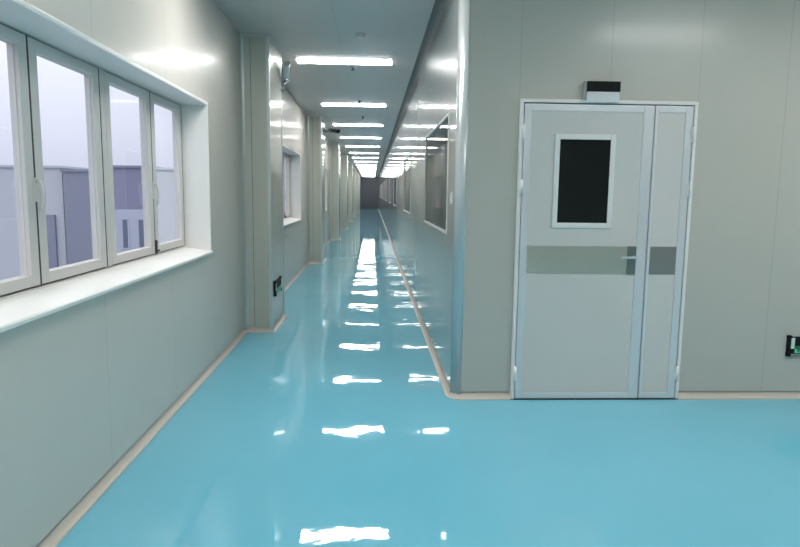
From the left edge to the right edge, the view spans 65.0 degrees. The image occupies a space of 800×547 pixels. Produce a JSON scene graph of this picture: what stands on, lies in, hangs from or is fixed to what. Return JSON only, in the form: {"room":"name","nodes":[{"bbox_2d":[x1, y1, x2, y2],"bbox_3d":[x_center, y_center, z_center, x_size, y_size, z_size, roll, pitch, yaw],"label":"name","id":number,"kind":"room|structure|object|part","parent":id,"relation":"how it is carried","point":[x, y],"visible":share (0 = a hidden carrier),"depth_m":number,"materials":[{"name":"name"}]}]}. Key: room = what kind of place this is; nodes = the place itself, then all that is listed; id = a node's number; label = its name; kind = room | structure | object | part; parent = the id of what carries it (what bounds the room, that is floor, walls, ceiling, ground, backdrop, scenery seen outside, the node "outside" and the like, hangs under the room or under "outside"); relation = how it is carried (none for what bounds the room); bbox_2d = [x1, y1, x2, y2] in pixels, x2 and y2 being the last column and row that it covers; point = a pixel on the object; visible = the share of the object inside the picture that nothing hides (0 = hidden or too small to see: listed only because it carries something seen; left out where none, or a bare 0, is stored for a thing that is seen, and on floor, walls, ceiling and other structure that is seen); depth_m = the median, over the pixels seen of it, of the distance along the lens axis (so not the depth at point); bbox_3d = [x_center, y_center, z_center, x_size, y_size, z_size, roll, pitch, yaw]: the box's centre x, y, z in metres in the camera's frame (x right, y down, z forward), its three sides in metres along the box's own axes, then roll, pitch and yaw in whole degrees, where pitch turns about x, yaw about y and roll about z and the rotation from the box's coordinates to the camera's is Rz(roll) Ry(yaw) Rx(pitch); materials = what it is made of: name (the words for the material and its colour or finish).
{"room":"cleanroom facility corridor","nodes":[
{"label":"cleanroom facility corridor","id":0,"kind":"room"},
{"bbox_2d":[0,0,329,546],"bbox_3d":[-2.743,-3.719,28.668,0.250,3.110,66.240,0,7,-3],"label":"wall","id":1,"kind":"structure","parent":0,"point":[81,383],"depth_m":3.59,"materials":[{"name":"white paint"}]},
{"bbox_2d":[0,0,212,332],"bbox_3d":[-1.639,-0.587,3.650,0.296,1.232,3.085,0,7,-3],"label":"window","id":2,"kind":"structure","parent":1,"relation":"in","point":[28,32],"depth_m":3.50,"materials":[{"name":"white plastic"}]},
{"bbox_3d":[-1.687,-0.460,2.510,0.050,1.126,0.733,0,7,-3],"label":"sash","id":3,"kind":"part","parent":2,"relation":"part of","materials":[{"name":"grey paint"}]},
{"bbox_3d":[-1.657,-0.362,2.891,0.049,0.157,0.029,0,7,-3],"label":"handle","id":4,"kind":"part","parent":2,"relation":"part of","materials":[{"name":"grey paint"}]},
{"bbox_3d":[-1.720,-0.554,3.250,0.050,1.126,0.729,0,7,-3],"label":"sash","id":5,"kind":"part","parent":2,"relation":"part of","materials":[{"name":"grey paint"}]},
{"bbox_3d":[-1.646,-0.006,3.724,0.296,0.062,3.085,0,7,-3],"label":"sill","id":6,"kind":"part","parent":2,"relation":"part of","materials":[{"name":"white"}]},
{"bbox_3d":[-1.755,-0.657,4.058,0.050,1.126,0.744,0,7,-3],"label":"sash","id":7,"kind":"part","parent":2,"relation":"part of","materials":[{"name":"grey paint"}]},
{"bbox_3d":[-1.725,-0.560,4.444,0.049,0.157,0.029,0,7,-3],"label":"handle","id":8,"kind":"part","parent":2,"relation":"part of","materials":[{"name":"grey paint"}]},
{"bbox_3d":[-1.787,-0.750,4.788,0.050,1.126,0.699,0,7,-3],"label":"sash","id":9,"kind":"part","parent":2,"relation":"part of","materials":[{"name":"grey paint"}]},
{"bbox_2d":[36,213,358,546],"bbox_3d":[-2.475,-2.200,28.873,0.324,0.052,65.999,0,7,-3],"label":"baseboard","id":10,"kind":"structure","parent":1,"relation":"attached to","point":[64,526],"depth_m":3.67,"materials":[{"name":"beige plastic"}]},
{"bbox_2d":[283,144,301,226],"bbox_3d":[-1.927,-1.426,10.251,0.296,1.232,3.085,0,7,-3],"label":"window","id":11,"kind":"structure","parent":1,"relation":"in","point":[293,158],"depth_m":11.71,"materials":[{"name":"white plastic"}]},
{"bbox_3d":[-2.043,-1.496,10.658,0.050,1.126,0.744,0,7,-3],"label":"sash","id":12,"kind":"part","parent":11,"relation":"part of","materials":[{"name":"grey paint"}]},
{"bbox_3d":[-2.075,-1.589,11.389,0.050,1.126,0.699,0,7,-3],"label":"sash","id":13,"kind":"part","parent":11,"relation":"part of","materials":[{"name":"grey paint"}]},
{"bbox_3d":[-1.934,-0.846,10.324,0.296,0.062,3.085,0,7,-3],"label":"sill","id":14,"kind":"part","parent":11,"relation":"part of","materials":[{"name":"white paint"}]},
{"bbox_2d":[325,168,326,210],"bbox_3d":[-2.216,-2.265,16.851,0.296,1.232,3.085,0,7,-3],"label":"window","id":15,"kind":"structure","parent":1,"relation":"in","point":[325,168],"depth_m":18.36,"materials":[{"name":"white"}]},
{"bbox_2d":[239,32,284,330],"bbox_3d":[-1.526,-0.966,7.046,0.296,3.110,0.951,0,7,-3],"label":"wall column","id":16,"kind":"structure","parent":0,"point":[260,59],"depth_m":6.66,"materials":[{"name":"grey"}]},
{"bbox_3d":[-1.636,-0.909,6.586,0.035,3.110,0.035,0,7,-3],"label":"corner trim","id":17,"kind":"part","parent":16,"relation":"part of","materials":[{"name":"silver metal"}]},
{"bbox_3d":[-1.488,-2.493,6.848,0.255,0.030,0.880,0,7,-3],"label":"trim","id":18,"kind":"part","parent":16,"relation":"part of","materials":[{"name":"silver metal"}]},
{"bbox_3d":[-1.396,-0.967,7.066,0.036,3.110,0.922,0,7,-3],"label":"corner trim","id":19,"kind":"part","parent":16,"relation":"part of","materials":[{"name":"silver metal"}]},
{"bbox_2d":[273,276,281,296],"bbox_3d":[-1.377,0.140,7.081,0.030,0.170,0.444,0,7,-3],"label":"exit sign","id":20,"kind":"object","parent":16,"relation":"attached to","point":[277,284],"visible":1,"depth_m":7.00,"materials":[{"name":"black plastic"}]},
{"bbox_2d":[280,61,289,91],"bbox_3d":[-1.329,-2.269,7.246,0.114,0.330,0.259,-1,7,-13],"label":"security camera","id":21,"kind":"object","parent":16,"relation":"attached to","point":[285,72],"visible":1,"depth_m":7.22,"materials":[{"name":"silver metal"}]},
{"bbox_3d":[-1.334,-2.226,7.277,0.073,0.168,0.050,0,7,-3],"label":"arm","id":22,"kind":"part","parent":21,"relation":"part of","materials":[{"name":"silver metal"}]},
{"bbox_2d":[307,115,324,262],"bbox_3d":[-1.817,-1.813,13.706,0.296,3.110,0.951,0,7,-3],"label":"wall column","id":23,"kind":"structure","parent":0,"point":[315,123],"depth_m":13.30,"materials":[{"name":"grey"}]},
{"bbox_3d":[-1.927,-1.756,13.246,0.035,3.110,0.035,0,7,-3],"label":"corner trim","id":24,"kind":"part","parent":23,"relation":"part of","materials":[{"name":"silver metal"}]},
{"bbox_3d":[-1.687,-1.814,13.726,0.036,3.110,0.922,0,7,-3],"label":"corner trim","id":25,"kind":"part","parent":23,"relation":"part of","materials":[{"name":"silver metal"}]},
{"bbox_2d":[324,129,340,133],"bbox_3d":[-1.503,-3.116,13.720,0.264,0.141,0.374,-5,9,-37],"label":"security camera","id":26,"kind":"object","parent":23,"relation":"attached to","point":[337,131],"visible":1,"depth_m":13.72,"materials":[{"name":"grey plastic"}]},
{"bbox_2d":[213,0,434,176],"bbox_3d":[1.015,-5.312,28.630,7.735,0.150,66.240,0,7,-3],"label":"ceiling","id":27,"kind":"structure","parent":0,"point":[394,30],"depth_m":7.18,"materials":[{"name":"white paint"}]},
{"bbox_2d":[296,59,392,64],"bbox_3d":[-0.678,-2.602,7.722,1.170,0.014,0.210,0,7,-3],"label":"recessed light","id":28,"kind":"object","parent":27,"relation":"in","point":[313,61],"visible":1,"depth_m":7.69,"materials":[{"name":"white plastic"}]},
{"bbox_2d":[321,103,385,106],"bbox_3d":[-0.843,-3.082,11.498,1.170,0.014,0.210,0,7,-3],"label":"recessed light","id":29,"kind":"object","parent":27,"relation":"in","point":[323,104],"visible":1,"depth_m":11.45,"materials":[{"name":"white plastic"}]},
{"bbox_2d":[333,124,382,125],"bbox_3d":[-0.989,-3.508,14.848,1.170,0.014,0.210,0,7,-3],"label":"recessed light","id":30,"kind":"object","parent":27,"relation":"in","point":[333,124],"visible":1,"depth_m":14.81,"materials":[{"name":"white plastic"}]},
{"bbox_2d":[355,32,365,38],"bbox_3d":[-0.405,-2.413,6.385,0.110,0.046,0.110,0,7,-3],"label":"smoke detector","id":31,"kind":"object","parent":27,"relation":"attached to","point":[359,35],"visible":1,"depth_m":6.35,"materials":[{"name":"white plastic"}]},
{"bbox_2d":[341,137,380,138],"bbox_3d":[-1.136,-3.936,18.217,1.170,0.014,0.210,0,7,-3],"label":"recessed light","id":32,"kind":"object","parent":27,"relation":"in","point":[341,137],"visible":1,"depth_m":18.12,"materials":[{"name":"white plastic"}]},
{"bbox_2d":[346,146,379,146],"bbox_3d":[-1.285,-4.371,21.636,1.170,0.014,0.210,0,7,-3],"label":"recessed light","id":33,"kind":"object","parent":27,"relation":"in","point":[346,146],"visible":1,"depth_m":21.54,"materials":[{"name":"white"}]},
{"bbox_2d":[329,141,339,239],"bbox_3d":[-2.107,-2.659,20.366,0.296,3.110,0.951,0,7,-3],"label":"wall column","id":34,"kind":"structure","parent":0,"point":[334,147],"depth_m":19.93,"materials":[{"name":"grey"}]},
{"bbox_3d":[-2.218,-2.603,19.906,0.035,3.110,0.035,0,7,-3],"label":"corner trim","id":35,"kind":"part","parent":34,"relation":"part of","materials":[{"name":"silver metal"}]},
{"bbox_3d":[-1.978,-2.660,20.386,0.036,3.110,0.922,0,7,-3],"label":"corner trim","id":36,"kind":"part","parent":34,"relation":"part of","materials":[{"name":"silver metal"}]},
{"bbox_2d":[340,155,347,227],"bbox_3d":[-2.398,-3.506,27.026,0.296,3.110,0.951,0,7,-3],"label":"wall column","id":37,"kind":"structure","parent":0,"point":[343,158],"depth_m":26.61,"materials":[{"name":"grey"}]},
{"bbox_3d":[-2.509,-3.450,26.566,0.035,3.110,0.035,0,7,-3],"label":"corner trim","id":38,"kind":"part","parent":37,"relation":"part of","materials":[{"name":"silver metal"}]},
{"bbox_3d":[-2.269,-3.507,27.046,0.036,3.110,0.922,0,7,-3],"label":"corner trim","id":39,"kind":"part","parent":37,"relation":"part of","materials":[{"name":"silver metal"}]},
{"bbox_2d":[348,163,352,220],"bbox_3d":[-2.689,-4.353,33.686,0.296,3.110,0.951,0,7,-3],"label":"wall column","id":40,"kind":"structure","parent":0,"point":[350,165],"depth_m":33.29,"materials":[{"name":"grey paint"}]},
{"bbox_2d":[353,168,355,216],"bbox_3d":[-2.980,-5.200,40.346,0.296,3.110,0.951,0,7,-3],"label":"wall column","id":41,"kind":"structure","parent":0,"point":[354,169],"depth_m":39.90,"materials":[{"name":"grey paint"}]},
{"bbox_3d":[-2.851,-5.201,40.366,0.036,3.110,0.922,0,7,-3],"label":"corner trim","id":42,"kind":"part","parent":41,"relation":"part of","materials":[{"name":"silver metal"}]},
{"bbox_2d":[356,171,357,212],"bbox_3d":[-3.271,-6.047,47.006,0.296,3.110,0.951,0,7,-3],"label":"wall column","id":43,"kind":"structure","parent":0,"point":[356,171],"depth_m":46.57,"materials":[{"name":"grey paint"}]},
{"bbox_2d":[358,174,359,210],"bbox_3d":[-3.562,-6.894,53.666,0.296,3.110,0.951,0,7,-3],"label":"wall column","id":44,"kind":"structure","parent":0,"point":[358,174],"depth_m":53.23,"materials":[{"name":"grey paint"}]},
{"bbox_2d":[360,177,378,208],"bbox_3d":[-3.073,-7.878,61.482,1.955,3.110,0.120,0,7,-3],"label":"wall","id":45,"kind":"structure","parent":0,"point":[369,186],"depth_m":61.43,"materials":[{"name":"grey paint"}]},
{"bbox_2d":[378,0,458,387],"bbox_3d":[-0.793,-4.252,33.062,0.120,3.110,57.565,0,7,-3],"label":"wall","id":46,"kind":"structure","parent":0,"point":[424,253],"depth_m":6.60,"materials":[{"name":"white paint"}]},
{"bbox_2d":[385,179,386,200],"bbox_3d":[-0.586,-3.640,27.436,0.058,0.945,2.150,0,7,-3],"label":"window","id":47,"kind":"structure","parent":46,"relation":"in","point":[386,179],"depth_m":27.13,"materials":[{"name":"grey paint"}]},
{"bbox_2d":[389,174,390,203],"bbox_3d":[-0.326,-2.884,21.489,0.058,0.945,2.150,0,7,-3],"label":"window","id":48,"kind":"structure","parent":46,"relation":"in","point":[390,174],"depth_m":21.09,"materials":[{"name":"grey paint"}]},
{"bbox_2d":[393,168,396,205],"bbox_3d":[-0.116,-2.273,16.682,0.058,0.945,2.150,0,7,-3],"label":"window","id":49,"kind":"structure","parent":46,"relation":"in","point":[395,170],"depth_m":17.14,"materials":[{"name":"grey paint"}]},
{"bbox_3d":[-0.125,-2.273,16.682,0.008,0.903,2.108,0,7,-3],"label":"glass pane","id":50,"kind":"part","parent":49,"relation":"part of","materials":[{"name":"grey"}]},
{"bbox_2d":[403,153,410,213],"bbox_3d":[0.142,-1.520,10.766,0.058,0.945,2.150,0,7,-3],"label":"window","id":51,"kind":"structure","parent":46,"relation":"in","point":[407,162],"depth_m":10.78,"materials":[{"name":"glass"}]},
{"bbox_2d":[378,0,447,176],"bbox_3d":[-0.870,-5.748,32.807,0.075,0.079,57.444,0,7,-3],"label":"trim","id":52,"kind":"structure","parent":46,"relation":"attached to","point":[439,6],"depth_m":7.25,"materials":[{"name":"grey metal"}]},
{"bbox_2d":[424,113,448,234],"bbox_3d":[0.351,-0.913,5.989,0.058,0.945,2.170,0,7,-3],"label":"window","id":53,"kind":"structure","parent":46,"relation":"in","point":[437,140],"depth_m":5.80,"materials":[{"name":"clear glass"}]},
{"bbox_2d":[378,209,510,399],"bbox_3d":[-0.664,-2.720,33.147,0.472,0.052,57.553,0,7,-3],"label":"baseboard","id":54,"kind":"structure","parent":46,"relation":"attached to","point":[477,395],"depth_m":5.20,"materials":[{"name":"beige plastic"}]},
{"bbox_2d":[450,192,452,203],"bbox_3d":[0.381,-0.558,4.643,0.014,0.086,0.086,0,7,-3],"label":"light switch","id":55,"kind":"object","parent":46,"relation":"attached to","point":[451,194],"visible":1,"depth_m":4.62,"materials":[{"name":"white plastic"}]},
{"bbox_2d":[450,0,470,394],"bbox_3d":[0.431,-0.622,4.513,0.075,3.110,0.105,0,7,-3],"label":"trim","id":56,"kind":"structure","parent":46,"relation":"attached to","point":[464,7],"depth_m":4.48,"materials":[{"name":"silver metal"}]},
{"bbox_2d":[56,209,799,546],"bbox_3d":[0.976,-2.053,29.043,7.735,0.200,66.240,0,7,-3],"label":"floor","id":57,"kind":"structure","parent":0,"point":[337,426],"depth_m":3.60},
{"bbox_2d":[461,0,799,392],"bbox_3d":[3.193,-0.606,4.643,5.455,3.110,0.120,0,7,-3],"label":"wall","id":58,"kind":"structure","parent":0,"point":[738,59],"depth_m":4.49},
{"bbox_2d":[583,81,620,102],"bbox_3d":[1.409,-1.267,4.388,0.242,0.145,0.065,0,7,-3],"label":"sensor","id":59,"kind":"object","parent":58,"relation":"attached to","point":[593,91],"visible":1,"depth_m":4.36,"materials":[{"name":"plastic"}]},
{"bbox_2d":[510,98,698,399],"bbox_3d":[1.461,-0.137,4.522,1.264,2.170,0.088,0,7,-3],"label":"door","id":60,"kind":"structure","parent":58,"relation":"in","point":[604,201],"depth_m":4.53,"materials":[{"name":"white metal"}]},
{"bbox_3d":[1.309,-0.128,4.548,0.799,2.042,0.021,0,7,-3],"label":"infill panel","id":61,"kind":"part","parent":60,"relation":"part of","materials":[{"name":"grey metal"}]},
{"bbox_3d":[1.306,-0.655,4.474,0.434,0.658,0.033,0,7,-3],"label":"glass frame","id":62,"kind":"part","parent":60,"relation":"part of","materials":[{"name":"white"}]},
{"bbox_3d":[1.306,-0.654,4.469,0.366,0.590,0.009,0,7,-3],"label":"glass pane","id":63,"kind":"part","parent":60,"relation":"part of","materials":[{"name":"black glass"}]},
{"bbox_3d":[1.647,-0.115,4.516,0.111,0.021,0.054,0,7,-3],"label":"handle","id":64,"kind":"part","parent":60,"relation":"part of","materials":[{"name":"silver metal"}]},
{"bbox_3d":[1.677,-0.094,4.551,0.064,0.207,0.008,0,7,-3],"label":"lock plate","id":65,"kind":"part","parent":60,"relation":"part of","materials":[{"name":"grey metal"}]},
{"bbox_3d":[1.909,-0.124,4.574,0.198,2.042,0.021,0,7,-3],"label":"infill panel","id":66,"kind":"part","parent":60,"relation":"part of","materials":[{"name":"grey metal"}]},
{"bbox_2d":[678,391,799,398],"bbox_3d":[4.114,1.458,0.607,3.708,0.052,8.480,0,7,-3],"label":"baseboard","id":67,"kind":"structure","parent":58,"relation":"attached to","point":[793,394],"depth_m":4.74,"materials":[{"name":"beige plastic"}]},
{"bbox_2d":[785,335,799,356],"bbox_3d":[3.099,0.542,4.710,0.404,0.160,0.030,0,7,-3],"label":"exit sign","id":68,"kind":"object","parent":58,"relation":"attached to","point":[792,343],"visible":1,"depth_m":4.70,"materials":[{"name":"black plastic"}]},
{"bbox_3d":[2.936,0.521,4.691,0.026,0.082,0.004,0,7,-3],"label":"pale panel","id":69,"kind":"part","parent":68,"relation":"part of","materials":[{"name":"white"}]},
{"label":"outside","id":70,"kind":"structure","parent":0,"visible":0},
{"bbox_3d":[-87.071,1.221,66.982,152.000,0.300,260.000,0,7,-3],"label":"ground","id":71,"kind":"structure","parent":70,"visible":0},
{"bbox_2d":[0,165,88,280],"bbox_3d":[-34.806,-3.680,59.510,12.000,12.530,12.400,0,7,-3],"label":"building","id":72,"kind":"structure","parent":71,"relation":"on","point":[10,267],"depth_m":53.53,"materials":[{"name":"grey"}]},
{"bbox_3d":[-30.023,-0.839,53.961,1.200,8.400,0.270,0,7,-3],"label":"dark panel","id":73,"kind":"part","parent":72,"relation":"part of","materials":[{"name":"glass"}]},
{"bbox_2d":[60,169,92,264],"bbox_3d":[-27.342,-3.416,59.315,2.800,12.230,12.300,0,7,-3],"label":"building","id":74,"kind":"structure","parent":71,"relation":"on","point":[76,189],"depth_m":53.07,"materials":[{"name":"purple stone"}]},
{"bbox_2d":[113,165,164,252],"bbox_3d":[-23.397,-3.527,58.974,3.950,12.630,10.490,0,7,-3],"label":"building","id":75,"kind":"structure","parent":71,"relation":"on","point":[128,197],"depth_m":53.65,"materials":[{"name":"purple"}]},
{"bbox_3d":[-23.491,-3.407,53.756,0.500,2.500,0.045,0,7,-3],"label":"pane","id":76,"kind":"part","parent":75,"relation":"part of","materials":[{"name":"clear glass"}]},
{"bbox_3d":[-22.142,-3.398,53.816,0.500,2.500,0.045,0,7,-3],"label":"pane","id":77,"kind":"part","parent":75,"relation":"part of","materials":[{"name":"clear glass"}]},
{"bbox_2d":[156,167,175,242],"bbox_3d":[-18.155,-3.382,58.913,6.380,12.480,10.300,0,7,-3],"label":"building","id":78,"kind":"structure","parent":71,"relation":"on","point":[166,223],"depth_m":53.49,"materials":[{"name":"grey paint"}]}
]}

